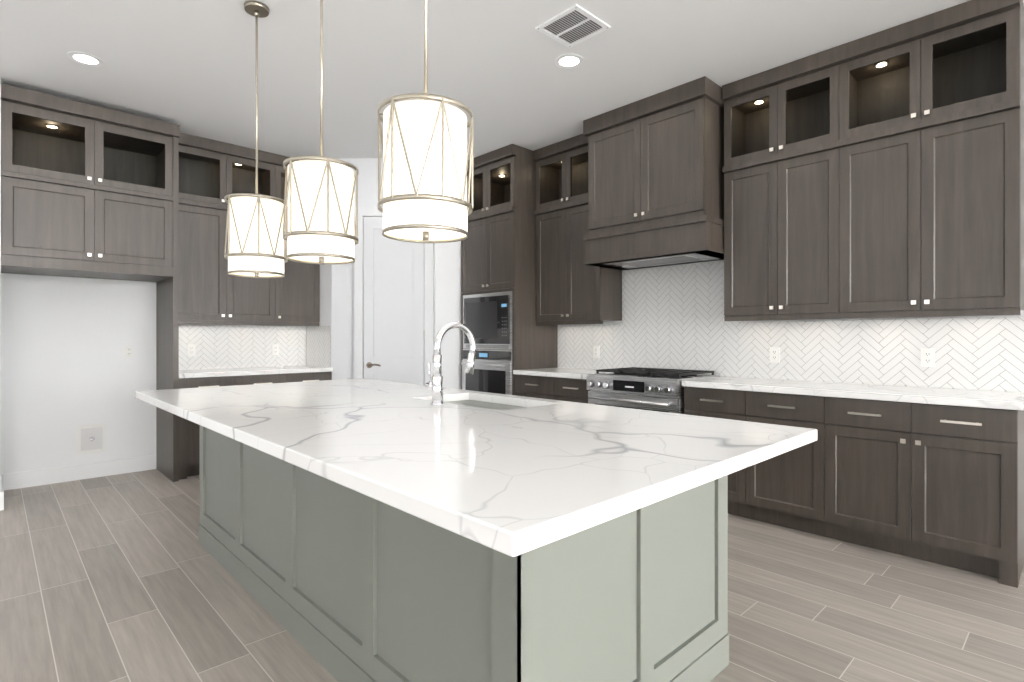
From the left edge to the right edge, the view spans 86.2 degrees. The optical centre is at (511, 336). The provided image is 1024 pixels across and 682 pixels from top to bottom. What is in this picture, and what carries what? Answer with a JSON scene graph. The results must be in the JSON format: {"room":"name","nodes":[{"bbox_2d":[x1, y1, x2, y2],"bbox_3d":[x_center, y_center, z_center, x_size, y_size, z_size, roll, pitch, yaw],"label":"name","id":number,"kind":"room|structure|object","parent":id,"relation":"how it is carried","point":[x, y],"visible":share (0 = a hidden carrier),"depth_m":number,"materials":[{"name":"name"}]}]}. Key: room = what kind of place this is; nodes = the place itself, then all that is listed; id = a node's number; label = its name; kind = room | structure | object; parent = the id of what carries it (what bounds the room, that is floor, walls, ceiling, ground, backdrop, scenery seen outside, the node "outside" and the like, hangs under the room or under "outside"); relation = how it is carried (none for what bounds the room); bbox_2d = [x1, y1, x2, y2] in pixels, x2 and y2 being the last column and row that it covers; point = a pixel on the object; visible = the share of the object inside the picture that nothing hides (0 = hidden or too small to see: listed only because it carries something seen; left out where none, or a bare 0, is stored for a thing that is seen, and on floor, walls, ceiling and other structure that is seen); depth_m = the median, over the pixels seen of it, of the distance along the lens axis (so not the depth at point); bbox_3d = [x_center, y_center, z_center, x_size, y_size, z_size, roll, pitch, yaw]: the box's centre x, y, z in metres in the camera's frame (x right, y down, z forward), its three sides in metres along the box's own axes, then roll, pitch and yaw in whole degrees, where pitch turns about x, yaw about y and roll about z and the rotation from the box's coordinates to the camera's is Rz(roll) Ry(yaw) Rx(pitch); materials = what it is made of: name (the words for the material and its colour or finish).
{"room":"kitchen","nodes":[
{"label":"kitchen","id":0,"kind":"room"},
{"bbox_2d":[0,78,0,491],"bbox_3d":[-3.903,-0.306,4.086,0.115,3.070,0.670,0,0,-44],"label":"wall","id":1,"kind":"structure","parent":0,"point":[0,284],"depth_m":3.88,"materials":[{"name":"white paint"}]},
{"bbox_2d":[0,455,155,510],"bbox_3d":[2.679,1.164,0.216,4.342,0.130,15.355,0,0,-44],"label":"baseboard","id":2,"kind":"structure","parent":1,"relation":"attached to","point":[24,479],"depth_m":4.67,"materials":[{"name":"white paint"}]},
{"bbox_2d":[1,273,306,473],"bbox_3d":[-4.492,-0.306,4.092,9.350,3.070,0.150,0,0,-44],"label":"wall","id":3,"kind":"structure","parent":0,"point":[67,368],"depth_m":4.68,"materials":[{"name":"white paint"}]},
{"bbox_2d":[77,423,105,454],"bbox_3d":[-3.656,0.889,4.759,0.200,0.250,0.032,0,0,-44],"label":"outlet box","id":4,"kind":"object","parent":3,"relation":"attached to","point":[91,438],"visible":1,"depth_m":4.76,"materials":[{"name":"white plastic"}]},
{"bbox_2d":[124,345,133,357],"bbox_3d":[-3.469,0.134,4.954,0.072,0.116,0.009,0,0,-44],"label":"electrical outlet","id":5,"kind":"object","parent":3,"relation":"attached to","point":[128,351],"visible":1,"depth_m":4.95,"materials":[{"name":"white plastic"}]},
{"bbox_2d":[179,196,282,323],"bbox_3d":[-2.816,-0.697,5.349,0.982,1.093,0.338,0,0,-44],"label":"upper cabinet","id":6,"kind":"object","parent":3,"relation":"attached to","point":[207,293],"depth_m":5.13,"materials":[{"name":"brown wood"}]},
{"bbox_2d":[179,325,330,369],"bbox_3d":[-2.576,0.100,5.389,1.383,0.430,0.610,0,0,-44],"label":"backsplash","id":7,"kind":"structure","parent":3,"relation":"attached to","point":[222,346],"depth_m":5.67,"materials":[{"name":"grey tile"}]},
{"bbox_2d":[187,344,195,355],"bbox_3d":[-3.100,0.129,5.290,0.072,0.116,0.009,0,0,-44],"label":"electrical outlet","id":8,"kind":"object","parent":7,"relation":"attached to","point":[191,349],"visible":1,"depth_m":5.29,"materials":[{"name":"white plastic"}]},
{"bbox_2d":[272,344,278,354],"bbox_3d":[-2.524,0.137,5.839,0.072,0.116,0.009,0,0,-44],"label":"electrical outlet","id":9,"kind":"object","parent":7,"relation":"attached to","point":[275,349],"visible":1,"depth_m":5.84,"materials":[{"name":"white plastic"}]},
{"bbox_2d":[283,216,319,323],"bbox_3d":[-2.358,-0.697,5.785,0.521,1.093,0.338,0,0,-44],"label":"upper cabinet","id":10,"kind":"object","parent":3,"relation":"attached to","point":[301,281],"depth_m":5.71,"materials":[{"name":"brown wood"}]},
{"bbox_2d":[319,264,330,325],"bbox_3d":[-2.035,-0.306,5.906,0.110,3.070,0.612,0,0,-44],"label":"wall","id":11,"kind":"structure","parent":0,"point":[325,294],"depth_m":5.75,"materials":[{"name":"white paint"}]},
{"bbox_2d":[331,158,434,379],"bbox_3d":[-1.325,-0.306,5.688,1.075,3.070,0.110,0,0,1],"label":"wall","id":12,"kind":"structure","parent":0,"point":[342,320],"depth_m":5.64,"materials":[{"name":"grey paint"}]},
{"bbox_2d":[354,207,433,384],"bbox_3d":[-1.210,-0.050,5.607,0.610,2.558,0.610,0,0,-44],"label":"pantry door","id":13,"kind":"structure","parent":12,"relation":"in","point":[393,310],"depth_m":5.60,"materials":[{"name":"grey paint"}]},
{"bbox_2d":[435,241,460,388],"bbox_3d":[-0.487,-0.306,5.984,0.940,3.070,0.110,0,0,-44],"label":"wall","id":14,"kind":"structure","parent":0,"point":[447,282],"depth_m":5.75,"materials":[{"name":"white paint"}]},
{"bbox_2d":[0,469,1023,681],"bbox_3d":[0.909,1.289,-1.470,9.500,0.120,15.655,0,0,-44],"label":"floor","id":15,"kind":"structure","parent":0,"point":[126,577],"depth_m":2.48,"materials":[{"name":"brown wood"}]},
{"bbox_2d":[1,83,179,481],"bbox_3d":[-3.450,-0.282,4.499,1.106,3.022,0.693,0,0,-44],"label":"tall cabinet","id":16,"kind":"object","parent":15,"relation":"on","point":[89,191],"visible":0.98,"depth_m":4.38,"materials":[{"name":"brown wood"}]},
{"bbox_2d":[179,373,294,479],"bbox_3d":[-2.717,0.792,5.245,0.982,0.872,0.623,0,0,-44],"label":"base cabinet","id":17,"kind":"object","parent":15,"relation":"on","point":[189,448],"depth_m":4.79,"materials":[{"name":"brown wood"}]},
{"bbox_2d":[179,365,332,377],"bbox_3d":[-2.564,0.335,5.376,1.383,0.040,0.646,0,0,-44],"label":"countertop","id":18,"kind":"structure","parent":17,"relation":"on","point":[200,373],"depth_m":5.19,"materials":[{"name":"stone"}]},
{"bbox_2d":[295,372,331,381],"bbox_3d":[-2.259,0.792,5.682,0.521,0.872,0.623,0,0,-44],"label":"base cabinet","id":19,"kind":"object","parent":15,"relation":"on","point":[312,376],"depth_m":5.50,"materials":[{"name":"brown wood"}]},
{"bbox_2d":[135,378,816,681],"bbox_3d":[-0.572,0.772,2.523,1.442,0.914,3.178,0,0,-44],"label":"kitchen island","id":20,"kind":"object","parent":15,"relation":"on","point":[360,530],"visible":0.98,"depth_m":1.70,"materials":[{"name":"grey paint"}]},
{"bbox_2d":[426,322,475,404],"bbox_3d":[-0.289,0.121,2.636,0.262,0.388,0.097,0,0,-44],"label":"faucet","id":21,"kind":"object","parent":20,"relation":"on","point":[435,384],"visible":1,"depth_m":2.55,"materials":[{"name":"silver metal"}]},
{"bbox_2d":[461,144,557,394],"bbox_3d":[-0.061,-0.305,5.708,0.700,3.068,0.818,0,0,-44],"label":"tall cabinet","id":22,"kind":"object","parent":15,"relation":"on","point":[498,281],"visible":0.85,"depth_m":5.41,"materials":[{"name":"brown wood"}]},
{"bbox_2d":[461,349,513,394],"bbox_3d":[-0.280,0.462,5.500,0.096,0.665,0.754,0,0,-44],"label":"wall oven","id":23,"kind":"object","parent":22,"relation":"in","point":[493,368],"depth_m":5.44,"materials":[{"name":"silver metal"}]},
{"bbox_2d":[463,291,513,349],"bbox_3d":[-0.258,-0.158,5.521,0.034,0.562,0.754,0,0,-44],"label":"microwave","id":24,"kind":"object","parent":22,"relation":"in","point":[489,315],"depth_m":5.46,"materials":[{"name":"silver metal"}]},
{"bbox_2d":[515,374,589,403],"bbox_3d":[0.560,0.792,5.089,0.654,0.873,0.923,0,0,-44],"label":"base cabinet","id":25,"kind":"object","parent":15,"relation":"on","point":[564,389],"visible":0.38,"depth_m":4.87,"materials":[{"name":"brown wood"}]},
{"bbox_2d":[513,367,602,378],"bbox_3d":[0.564,0.335,5.091,0.646,0.040,0.928,0,0,-44],"label":"countertop","id":26,"kind":"structure","parent":25,"relation":"on","point":[575,373],"depth_m":4.98,"materials":[{"name":"stone"}]},
{"bbox_2d":[587,367,719,413],"bbox_3d":[1.122,0.750,4.413,0.717,0.958,0.814,0,0,-44],"label":"range","id":27,"kind":"object","parent":15,"relation":"on","point":[657,389],"visible":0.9,"depth_m":4.18,"materials":[{"name":"silver metal"}]},
{"bbox_2d":[684,387,807,532],"bbox_3d":[1.803,0.792,3.807,0.623,0.872,0.979,0,0,-44],"label":"base cabinet","id":28,"kind":"object","parent":15,"relation":"on","point":[774,490],"depth_m":3.54,"materials":[{"name":"brown wood"}]},
{"bbox_2d":[808,395,1023,587],"bbox_3d":[2.373,0.792,3.208,0.623,0.872,0.912,0,0,-44],"label":"base cabinet","id":29,"kind":"object","parent":15,"relation":"on","point":[939,484],"depth_m":2.94,"materials":[{"name":"brown wood"}]},
{"bbox_2d":[682,376,1023,410],"bbox_3d":[2.074,0.335,3.505,0.646,0.040,1.799,0,0,-44],"label":"countertop","id":30,"kind":"structure","parent":29,"relation":"on","point":[976,398],"depth_m":3.22,"materials":[{"name":"stone"}]},
{"bbox_2d":[0,0,1023,158],"bbox_3d":[0.909,-1.901,-1.470,9.500,0.120,15.655,0,0,-44],"label":"ceiling","id":31,"kind":"structure","parent":0,"point":[188,66],"depth_m":3.58,"materials":[{"name":"white paint"}]},
{"bbox_2d":[67,51,103,66],"bbox_3d":[-2.824,-1.839,3.623,0.196,0.004,0.196,0,0,-44],"label":"recessed light","id":32,"kind":"object","parent":31,"relation":"in","point":[88,59],"visible":1,"depth_m":3.62,"materials":[{"name":"white paint"}]},
{"bbox_2d":[224,0,287,277],"bbox_3d":[-1.426,-1.085,3.055,0.320,1.510,0.320,0,0,-44],"label":"pendant light","id":33,"kind":"object","parent":31,"relation":"hanging from","point":[257,245],"visible":0.98,"depth_m":2.94,"materials":[{"name":"white fabric"}]},
{"bbox_2d":[283,0,358,264],"bbox_3d":[-0.855,-1.085,2.455,0.320,1.510,0.320,0,0,-44],"label":"pendant light","id":34,"kind":"object","parent":31,"relation":"hanging from","point":[319,198],"visible":1,"depth_m":2.34,"materials":[{"name":"white fabric"}]},
{"bbox_2d":[377,0,473,242],"bbox_3d":[-0.295,-1.085,1.867,0.320,1.510,0.320,0,0,-44],"label":"pendant light","id":35,"kind":"object","parent":31,"relation":"hanging from","point":[422,184],"visible":1,"depth_m":1.75,"materials":[{"name":"white fabric"}]},
{"bbox_2d":[554,54,583,68],"bbox_3d":[0.381,-1.839,3.651,0.196,0.004,0.196,0,0,-44],"label":"recessed light","id":36,"kind":"object","parent":31,"relation":"in","point":[565,60],"visible":1,"depth_m":3.65,"materials":[{"name":"white paint"}]},
{"bbox_2d":[535,4,610,47],"bbox_3d":[0.361,-1.835,3.245,0.316,0.010,0.316,0,0,-44],"label":"ceiling vent","id":37,"kind":"object","parent":31,"relation":"in","point":[573,25],"visible":1,"depth_m":3.24,"materials":[{"name":"white metal"}]},
{"bbox_2d":[558,260,1023,391],"bbox_3d":[4.294,-0.306,1.754,0.150,3.070,15.655,0,0,-44],"label":"wall","id":38,"kind":"structure","parent":0,"point":[620,322],"depth_m":3.84,"materials":[{"name":"white paint"}]},
{"bbox_2d":[533,134,621,324],"bbox_3d":[0.618,-0.978,5.235,0.368,1.723,0.792,0,0,-44],"label":"upper cabinet","id":39,"kind":"object","parent":38,"relation":"attached to","point":[572,288],"visible":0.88,"depth_m":5.14,"materials":[{"name":"brown wood"}]},
{"bbox_2d":[583,76,724,269],"bbox_3d":[1.200,-1.225,4.458,0.598,1.228,1.106,0,0,-44],"label":"range hood","id":40,"kind":"object","parent":38,"relation":"attached to","point":[655,182],"visible":0.98,"depth_m":4.17,"materials":[{"name":"brown wood"}]},
{"bbox_2d":[722,140,825,319],"bbox_3d":[1.962,-0.697,3.845,0.338,1.093,0.815,0,0,-44],"label":"upper cabinet","id":41,"kind":"object","parent":38,"relation":"attached to","point":[775,204],"depth_m":3.75,"materials":[{"name":"brown wood"}]},
{"bbox_2d":[558,261,1023,391],"bbox_3d":[1.691,-0.147,4.368,0.010,0.924,3.532,0,0,-44],"label":"backsplash","id":42,"kind":"structure","parent":38,"relation":"attached to","point":[672,317],"depth_m":4.07,"materials":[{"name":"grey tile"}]},
{"bbox_2d":[593,346,598,357],"bbox_3d":[0.812,0.144,5.276,0.009,0.116,0.072,0,0,-44],"label":"electrical outlet","id":43,"kind":"object","parent":42,"relation":"attached to","point":[595,351],"visible":1,"depth_m":5.27,"materials":[{"name":"white plastic"}]},
{"bbox_2d":[770,347,779,362],"bbox_3d":[1.957,0.134,4.074,0.009,0.116,0.072,0,0,-44],"label":"electrical outlet","id":44,"kind":"object","parent":42,"relation":"attached to","point":[774,354],"visible":1,"depth_m":4.07,"materials":[{"name":"white plastic"}]},
{"bbox_2d":[921,348,934,366],"bbox_3d":[2.591,0.129,3.408,0.009,0.116,0.072,0,0,-44],"label":"electrical outlet","id":45,"kind":"object","parent":42,"relation":"attached to","point":[927,357],"visible":1,"depth_m":3.40,"materials":[{"name":"white plastic"}]},
{"bbox_2d":[826,96,1023,315],"bbox_3d":[2.473,-0.697,3.309,0.338,1.093,0.904,0,0,-44],"label":"upper cabinet","id":46,"kind":"object","parent":38,"relation":"attached to","point":[880,174],"depth_m":3.14,"materials":[{"name":"brown wood"}]}
]}

